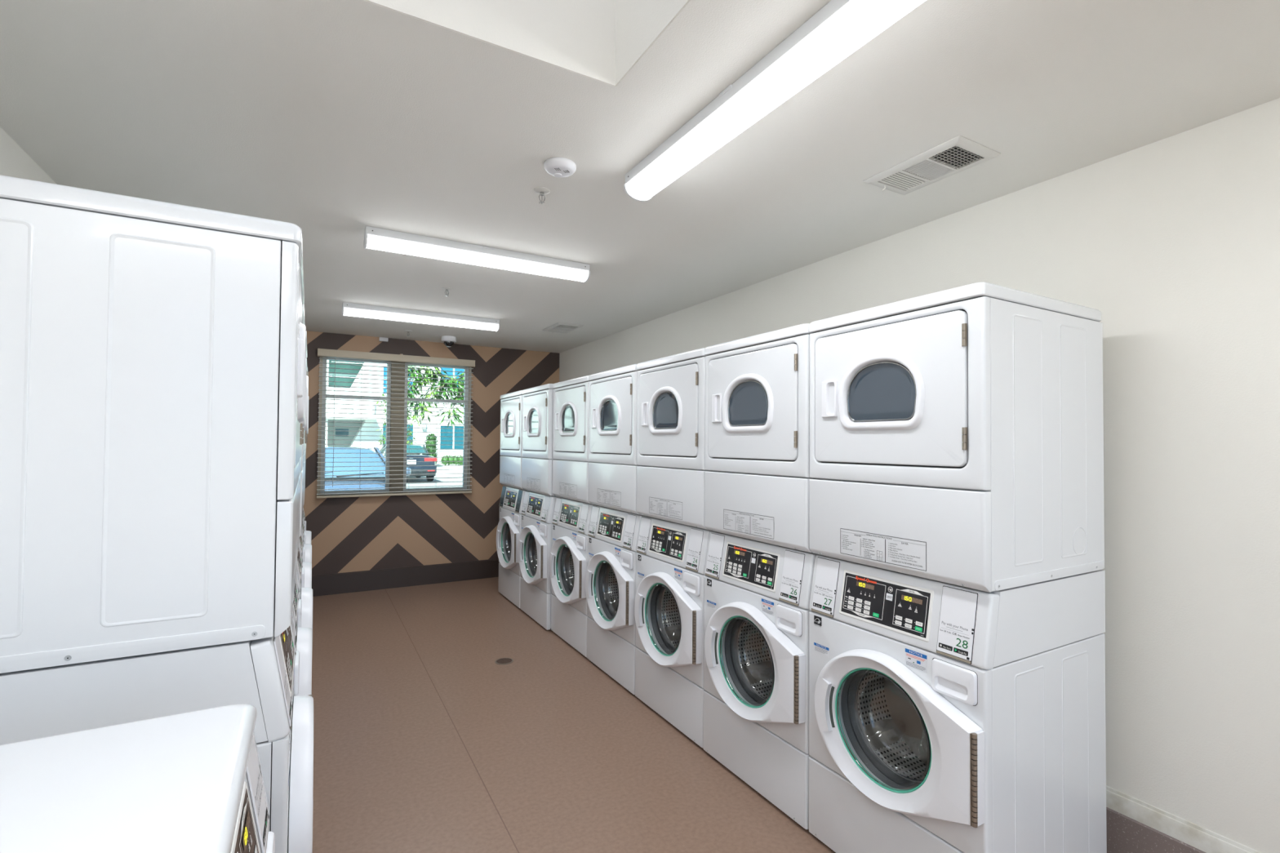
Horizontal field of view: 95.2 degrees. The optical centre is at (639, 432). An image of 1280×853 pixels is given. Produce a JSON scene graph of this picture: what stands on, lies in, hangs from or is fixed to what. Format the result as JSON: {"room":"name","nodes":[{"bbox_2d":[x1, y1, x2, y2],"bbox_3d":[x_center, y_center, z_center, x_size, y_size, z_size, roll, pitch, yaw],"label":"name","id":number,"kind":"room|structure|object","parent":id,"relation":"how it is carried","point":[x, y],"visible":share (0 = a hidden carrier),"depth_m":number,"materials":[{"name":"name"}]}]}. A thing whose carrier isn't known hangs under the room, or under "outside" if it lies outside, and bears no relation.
{"room":"laundry","nodes":[
{"label":"laundry","id":0,"kind":"room"},
{"bbox_2d":[0,126,57,184],"bbox_3d":[-1.987,0.227,1.466,0.120,2.578,8.551,1,-1,-29],"label":"wall","id":1,"kind":"structure","parent":0,"point":[15,162],"depth_m":2.13,"materials":[{"name":"white paint"}]},
{"bbox_2d":[303,330,559,575],"bbox_3d":[-2.538,0.315,6.148,3.759,2.578,0.150,1,-1,-29],"label":"wall","id":2,"kind":"structure","parent":0,"point":[366,533],"depth_m":6.21,"materials":[{"name":"paint"}]},
{"bbox_2d":[378,337,388,342],"bbox_3d":[-2.635,-0.956,6.009,0.084,0.040,0.030,1,-1,-29],"label":"wall sensor","id":3,"kind":"object","parent":2,"relation":"attached to","point":[380,339],"visible":1,"depth_m":6.00,"materials":[{"name":"white plastic"}]},
{"bbox_2d":[317,356,471,495],"bbox_3d":[-2.545,-0.064,6.152,1.470,1.385,0.148,1,-1,-29],"label":"window","id":4,"kind":"structure","parent":2,"relation":"in","point":[396,431],"depth_m":6.10,"materials":[{"name":"white plastic"}]},
{"bbox_2d":[316,348,475,498],"bbox_3d":[-2.486,-0.082,6.049,1.511,1.463,0.081,1,-1,-29],"label":"window blind","id":5,"kind":"object","parent":4,"relation":"attached to","point":[324,353],"visible":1,"depth_m":6.00,"materials":[{"name":"beige plastic"}]},
{"bbox_2d":[311,558,499,596],"bbox_3d":[-2.518,1.502,6.043,3.489,0.200,0.022,1,-1,-29],"label":"baseboard","id":6,"kind":"structure","parent":2,"relation":"attached to","point":[391,578],"depth_m":6.06,"materials":[{"name":"brown paint"}]},
{"bbox_2d":[424,432,438,463],"bbox_3d":[-10.102,0.834,28.280,0.694,1.619,0.687,1,-1,-29],"label":"clipped shrub","id":7,"kind":"object","parent":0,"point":[430,446],"visible":0.67,"depth_m":28.13,"materials":[{"name":"green plant"}]},
{"bbox_2d":[311,577,835,852],"bbox_3d":[-0.449,1.606,2.398,3.759,0.120,8.701,1,-1,-29],"label":"floor","id":8,"kind":"structure","parent":0,"point":[570,760],"depth_m":2.86,"materials":[{"name":"brown tile"}]},
{"bbox_2d":[0,704,275,852],"bbox_3d":[-0.766,0.976,0.543,0.763,1.063,0.689,1,-1,-29],"label":"washer","id":9,"kind":"object","parent":8,"relation":"on","point":[190,782],"visible":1,"depth_m":0.75,"materials":[{"name":"white metal"}]},
{"bbox_2d":[0,174,313,852],"bbox_3d":[-1.216,0.529,1.403,0.763,1.984,0.691,1,-1,-29],"label":"dryer","id":10,"kind":"object","parent":8,"relation":"on","point":[153,353],"visible":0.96,"depth_m":1.16,"materials":[{"name":"white metal"}]},
{"bbox_2d":[0,640,313,852],"bbox_3d":[-1.220,0.983,1.395,0.763,1.076,0.689,1,-1,-29],"label":"washer","id":11,"kind":"object","parent":10,"relation":"in","point":[42,700],"depth_m":1.19,"materials":[{"name":"white metal"}]},
{"bbox_2d":[292,303,311,696],"bbox_3d":[-1.558,0.538,2.005,0.763,1.984,0.691,1,-1,-29],"label":"dryer","id":12,"kind":"object","parent":8,"relation":"on","point":[303,635],"visible":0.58,"depth_m":2.06,"materials":[{"name":"white metal"}]},
{"bbox_2d":[295,613,311,696],"bbox_3d":[-1.561,0.992,1.996,0.763,1.076,0.689,1,-1,-29],"label":"washer","id":13,"kind":"object","parent":12,"relation":"in","point":[303,635],"depth_m":2.03,"materials":[{"name":"white metal"}]},
{"bbox_2d":[296,332,312,652],"bbox_3d":[-1.893,0.547,2.609,0.763,1.984,0.691,1,-1,-29],"label":"dryer","id":14,"kind":"object","parent":8,"relation":"on","point":[305,593],"visible":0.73,"depth_m":2.64,"materials":[{"name":"white metal"}]},
{"bbox_2d":[299,574,312,652],"bbox_3d":[-1.896,1.001,2.600,0.763,1.076,0.689,1,-1,-29],"label":"washer","id":15,"kind":"object","parent":14,"relation":"in","point":[305,593],"depth_m":2.64,"materials":[{"name":"white metal"}]},
{"bbox_2d":[298,357,311,588],"bbox_3d":[-2.235,0.556,3.209,0.763,1.984,0.691,1,-1,-29],"label":"dryer","id":16,"kind":"object","parent":8,"relation":"on","point":[307,566],"visible":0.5,"depth_m":3.29,"materials":[{"name":"white metal"}]},
{"bbox_2d":[302,552,311,588],"bbox_3d":[-2.238,1.010,3.201,0.763,1.076,0.689,1,-1,-29],"label":"washer","id":17,"kind":"object","parent":16,"relation":"in","point":[307,566],"depth_m":3.27,"materials":[{"name":"white metal"}]},
{"bbox_2d":[301,366,311,563],"bbox_3d":[-2.573,0.566,3.812,0.763,1.984,0.691,1,-1,-29],"label":"dryer","id":18,"kind":"object","parent":8,"relation":"on","point":[308,554],"visible":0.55,"depth_m":3.86,"materials":[{"name":"white metal"}]},
{"bbox_2d":[302,535,311,563],"bbox_3d":[-2.576,1.020,3.804,0.763,1.076,0.689,1,-1,-29],"label":"washer","id":19,"kind":"object","parent":18,"relation":"in","point":[308,554],"depth_m":3.87,"materials":[{"name":"white metal"}]},
{"bbox_2d":[302,432,311,544],"bbox_3d":[-2.914,0.575,4.414,0.763,1.984,0.691,1,-1,-29],"label":"dryer","id":20,"kind":"object","parent":8,"relation":"on","point":[308,532],"visible":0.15,"depth_m":4.52,"materials":[{"name":"white metal"}]},
{"bbox_2d":[304,530,311,544],"bbox_3d":[-2.917,1.029,4.405,0.763,1.076,0.689,1,-1,-29],"label":"washer","id":21,"kind":"object","parent":20,"relation":"in","point":[308,532],"depth_m":4.48,"materials":[{"name":"white metal"}]},
{"bbox_2d":[385,590,519,852],"bbox_3d":[-0.638,1.546,2.487,0.004,0.001,8.001,1,-1,-29],"label":"floor seam","id":22,"kind":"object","parent":8,"relation":"in","point":[385,590],"depth_m":2.84,"materials":[{"name":"brown"}]},
{"bbox_2d":[494,657,513,664],"bbox_3d":[-0.933,1.572,4.019,0.124,0.004,0.124,1,-1,-29],"label":"floor drain","id":23,"kind":"object","parent":8,"relation":"on","point":[503,660],"visible":1,"depth_m":4.01,"materials":[{"name":"silver metal"}]},
{"bbox_2d":[496,390,525,608],"bbox_3d":[-0.956,0.616,5.734,0.763,1.984,0.691,1,-1,-29],"label":"dryer","id":24,"kind":"object","parent":8,"relation":"on","point":[508,527],"visible":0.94,"depth_m":5.53,"materials":[{"name":"white metal"}]},
{"bbox_2d":[496,489,525,576],"bbox_3d":[-0.959,1.070,5.725,0.763,1.076,0.689,1,-1,-29],"label":"washer","id":25,"kind":"object","parent":24,"relation":"in","point":[508,527],"depth_m":5.55,"materials":[{"name":"white metal"}]},
{"bbox_2d":[518,383,558,630],"bbox_3d":[-0.614,0.606,5.133,0.763,1.984,0.691,1,-1,-29],"label":"dryer","id":26,"kind":"object","parent":8,"relation":"on","point":[535,542],"visible":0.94,"depth_m":4.89,"materials":[{"name":"white metal"}]},
{"bbox_2d":[518,495,558,629],"bbox_3d":[-0.618,1.060,5.124,0.763,1.076,0.689,1,-1,-29],"label":"washer","id":27,"kind":"object","parent":26,"relation":"in","point":[535,542],"depth_m":4.88,"materials":[{"name":"white metal"}]},
{"bbox_2d":[549,375,595,657],"bbox_3d":[-0.248,0.598,4.544,0.763,1.984,0.691,1,-1,-29],"label":"dryer","id":28,"kind":"object","parent":8,"relation":"on","point":[568,557],"visible":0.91,"depth_m":4.35,"materials":[{"name":"white metal"}]},
{"bbox_2d":[549,524,588,615],"bbox_3d":[-0.251,1.052,4.535,0.763,1.076,0.689,1,-1,-29],"label":"washer","id":29,"kind":"object","parent":28,"relation":"in","point":[568,557],"depth_m":4.38,"materials":[{"name":"white metal"}]},
{"bbox_2d":[585,364,643,694],"bbox_3d":[0.091,0.588,3.942,0.763,1.984,0.691,1,-1,-29],"label":"dryer","id":30,"kind":"object","parent":8,"relation":"on","point":[614,526],"visible":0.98,"depth_m":3.74,"materials":[{"name":"white metal"}]},
{"bbox_2d":[585,505,643,645],"bbox_3d":[0.088,1.042,3.933,0.763,1.076,0.689,1,-1,-29],"label":"washer","id":31,"kind":"object","parent":30,"relation":"in","point":[613,531],"depth_m":3.77,"materials":[{"name":"white metal"}]},
{"bbox_2d":[634,347,715,747],"bbox_3d":[0.431,0.579,3.340,0.763,1.984,0.691,1,-1,-29],"label":"dryer","id":32,"kind":"object","parent":8,"relation":"on","point":[673,538],"visible":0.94,"depth_m":3.13,"materials":[{"name":"white metal"}]},
{"bbox_2d":[634,531,715,688],"bbox_3d":[0.428,1.033,3.331,0.763,1.076,0.689,1,-1,-29],"label":"washer","id":33,"kind":"object","parent":32,"relation":"in","point":[668,603],"depth_m":3.16,"materials":[{"name":"white metal"}]},
{"bbox_2d":[702,323,819,830],"bbox_3d":[0.769,0.570,2.737,0.763,1.984,0.691,1,-1,-29],"label":"dryer","id":34,"kind":"object","parent":8,"relation":"on","point":[760,562],"visible":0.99,"depth_m":2.52,"materials":[{"name":"white metal"}]},
{"bbox_2d":[703,532,819,754],"bbox_3d":[0.766,1.024,2.728,0.763,1.076,0.689,1,-1,-29],"label":"washer","id":35,"kind":"object","parent":34,"relation":"in","point":[757,592],"depth_m":2.56,"materials":[{"name":"white metal"}]},
{"bbox_2d":[808,281,1106,852],"bbox_3d":[1.110,0.560,2.136,0.763,1.984,0.691,1,-1,-29],"label":"dryer","id":36,"kind":"object","parent":8,"relation":"on","point":[957,606],"visible":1,"depth_m":1.88,"materials":[{"name":"white metal"}]},
{"bbox_2d":[808,555,1106,852],"bbox_3d":[1.107,1.014,2.127,0.763,1.076,0.689,1,-1,-29],"label":"washer","id":37,"kind":"object","parent":36,"relation":"in","point":[945,716],"depth_m":1.88,"materials":[{"name":"white metal"}]},
{"bbox_2d":[0,0,1279,353],"bbox_3d":[-0.428,-1.101,2.451,3.759,0.140,8.701,1,-1,-29],"label":"ceiling","id":38,"kind":"structure","parent":0,"point":[332,120],"depth_m":1.97,"materials":[{"name":"white paint"}]},
{"bbox_2d":[342,302,499,331],"bbox_3d":[-1.785,-0.948,4.852,1.222,0.092,0.132,1,-1,-29],"label":"ceiling light","id":39,"kind":"object","parent":38,"relation":"attached to","point":[348,308],"visible":1,"depth_m":4.78,"materials":[{"name":"white plastic"}]},
{"bbox_2d":[441,287,452,296],"bbox_3d":[-1.347,-0.979,4.078,0.068,0.054,0.068,1,-1,-29],"label":"sprinkler","id":40,"kind":"object","parent":38,"relation":"attached to","point":[446,289],"visible":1,"depth_m":4.07,"materials":[{"name":"white metal"}]},
{"bbox_2d":[441,335,456,346],"bbox_3d":[-1.947,-0.921,5.955,0.146,0.104,0.146,1,-1,-29],"label":"dome camera","id":41,"kind":"object","parent":38,"relation":"attached to","point":[448,340],"visible":1,"depth_m":5.91,"materials":[{"name":"white plastic"}]},
{"bbox_2d":[363,226,590,282],"bbox_3d":[-0.862,-0.972,3.260,1.222,0.092,0.132,1,-1,-29],"label":"ceiling light","id":42,"kind":"object","parent":38,"relation":"attached to","point":[376,238],"visible":1,"depth_m":3.17,"materials":[{"name":"white plastic"}]},
{"bbox_2d":[364,0,689,86],"bbox_3d":[-0.336,-1.538,0.814,1.405,0.950,1.407,1,-1,-29],"label":"skylight","id":43,"kind":"object","parent":38,"relation":"attached to","point":[599,40],"depth_m":1.64,"materials":[{"name":"white"}]},
{"bbox_2d":[533,186,550,204],"bbox_3d":[-0.417,-1.003,2.488,0.068,0.054,0.068,1,-1,-29],"label":"sprinkler","id":44,"kind":"object","parent":38,"relation":"attached to","point":[541,191],"visible":1,"depth_m":2.48,"materials":[{"name":"white metal"}]},
{"bbox_2d":[543,156,576,177],"bbox_3d":[-0.308,-1.016,2.256,0.124,0.035,0.124,1,-1,-29],"label":"smoke detector","id":45,"kind":"object","parent":38,"relation":"attached to","point":[557,166],"visible":1,"depth_m":2.23,"materials":[{"name":"white plastic"}]},
{"bbox_2d":[542,322,583,333],"bbox_3d":[-0.719,-0.959,5.436,0.252,0.030,0.406,1,-1,-29],"label":"ceiling vent","id":46,"kind":"object","parent":38,"relation":"in","point":[560,327],"visible":1,"depth_m":5.39,"materials":[{"name":"white metal"}]},
{"bbox_2d":[623,0,925,201],"bbox_3d":[0.313,-0.992,1.799,0.132,0.092,1.302,1,-1,-29],"label":"ceiling light","id":47,"kind":"object","parent":38,"relation":"attached to","point":[840,28],"visible":1,"depth_m":1.63,"materials":[{"name":"white plastic"}]},
{"bbox_2d":[862,135,1000,195],"bbox_3d":[1.114,-1.008,2.258,0.252,0.030,0.406,1,-1,-29],"label":"ceiling vent","id":48,"kind":"object","parent":38,"relation":"in","point":[959,153],"visible":1,"depth_m":2.23,"materials":[{"name":"white metal"}]},
{"bbox_2d":[559,97,1279,852],"bbox_3d":[1.183,0.286,3.252,0.120,2.578,8.551,1,-1,-29],"label":"wall","id":49,"kind":"structure","parent":0,"point":[1175,240],"depth_m":2.01,"materials":[{"name":"white paint"}]},
{"bbox_2d":[1106,786,1261,852],"bbox_3d":[1.095,1.352,3.238,0.014,0.071,8.401,1,-1,-29],"label":"baseboard","id":50,"kind":"structure","parent":49,"relation":"attached to","point":[1205,840],"depth_m":1.98,"materials":[{"name":"paint"}]},
{"bbox_2d":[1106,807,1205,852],"bbox_3d":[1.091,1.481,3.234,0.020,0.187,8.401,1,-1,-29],"label":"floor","id":51,"kind":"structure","parent":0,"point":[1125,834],"depth_m":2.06,"materials":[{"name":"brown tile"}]},
{"label":"outside","id":52,"kind":"structure","parent":0,"visible":0},
{"bbox_2d":[406,474,462,488],"bbox_3d":[-5.481,2.006,19.841,42.000,0.290,80.000,1,-1,-29],"label":"ground","id":53,"kind":"structure","parent":52,"point":[430,484],"depth_m":22.75,"materials":[{"name":"concrete"}]},
{"bbox_2d":[324,445,410,490],"bbox_3d":[-4.748,0.926,8.922,2.120,1.432,4.770,1,-1,-29],"label":"car","id":54,"kind":"object","parent":53,"relation":"on","point":[366,461],"visible":0.09,"depth_m":8.29,"materials":[{"name":"blue paint"}]},
{"bbox_2d":[324,360,464,474],"bbox_3d":[-13.015,-1.571,29.253,34.000,7.300,6.300,1,-1,-29],"label":"apartment building","id":55,"kind":"structure","parent":53,"relation":"on","point":[448,442],"depth_m":28.89,"materials":[{"name":"white paint"}]},
{"bbox_2d":[335,428,348,436],"bbox_3d":[-14.808,0.007,29.062,0.580,0.370,0.030,1,-1,-29],"label":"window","id":56,"kind":"structure","parent":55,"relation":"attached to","point":[343,431],"depth_m":29.06,"materials":[{"name":"teal glass"}]},
{"bbox_2d":[347,406,352,413],"bbox_3d":[-13.758,-1.056,27.764,0.180,0.320,0.149,1,-1,-29],"label":"wall lamp","id":57,"kind":"object","parent":55,"relation":"attached to","point":[349,411],"depth_m":27.70,"materials":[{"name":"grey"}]},
{"bbox_2d":[422,422,426,429],"bbox_3d":[-10.854,-0.332,29.390,0.180,0.320,0.149,1,-1,-29],"label":"wall lamp","id":58,"kind":"object","parent":55,"relation":"attached to","point":[423,425],"depth_m":29.32,"materials":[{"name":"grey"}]},
{"bbox_2d":[375,393,422,448],"bbox_3d":[-10.960,-0.032,26.467,2.051,3.988,1.814,1,-1,-8],"label":"slender tree","id":59,"kind":"object","parent":53,"relation":"on","point":[377,402],"visible":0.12,"depth_m":26.52,"materials":[{"name":"green plant"}]},
{"bbox_2d":[380,444,436,481],"bbox_3d":[-9.451,1.173,23.287,2.120,1.432,4.820,1,-1,-29],"label":"sedan","id":60,"kind":"object","parent":53,"relation":"on","point":[410,448],"visible":0.4,"depth_m":21.53,"materials":[{"name":"black paint"}]},
{"bbox_2d":[424,457,436,461],"bbox_3d":[-7.770,1.010,21.666,0.450,0.140,0.240,1,-1,-29],"label":"tail light","id":61,"kind":"object","parent":60,"relation":"attached to","point":[425,459],"depth_m":21.56,"materials":[{"name":"red plastic"}]},
{"bbox_2d":[407,365,464,427],"bbox_3d":[-2.762,-0.727,10.975,3.917,4.892,2.909,1,-1,-29],"label":"broadleaf tree","id":62,"kind":"object","parent":53,"relation":"on","point":[422,413],"visible":0.29,"depth_m":9.42,"materials":[{"name":"green plant"}]},
{"bbox_2d":[440,454,462,465],"bbox_3d":[-8.501,1.379,29.059,2.811,0.589,0.585,1,-1,-29],"label":"clipped hedge","id":63,"kind":"object","parent":53,"relation":"on","point":[442,459],"visible":0.27,"depth_m":28.55,"materials":[{"name":"green plant"}]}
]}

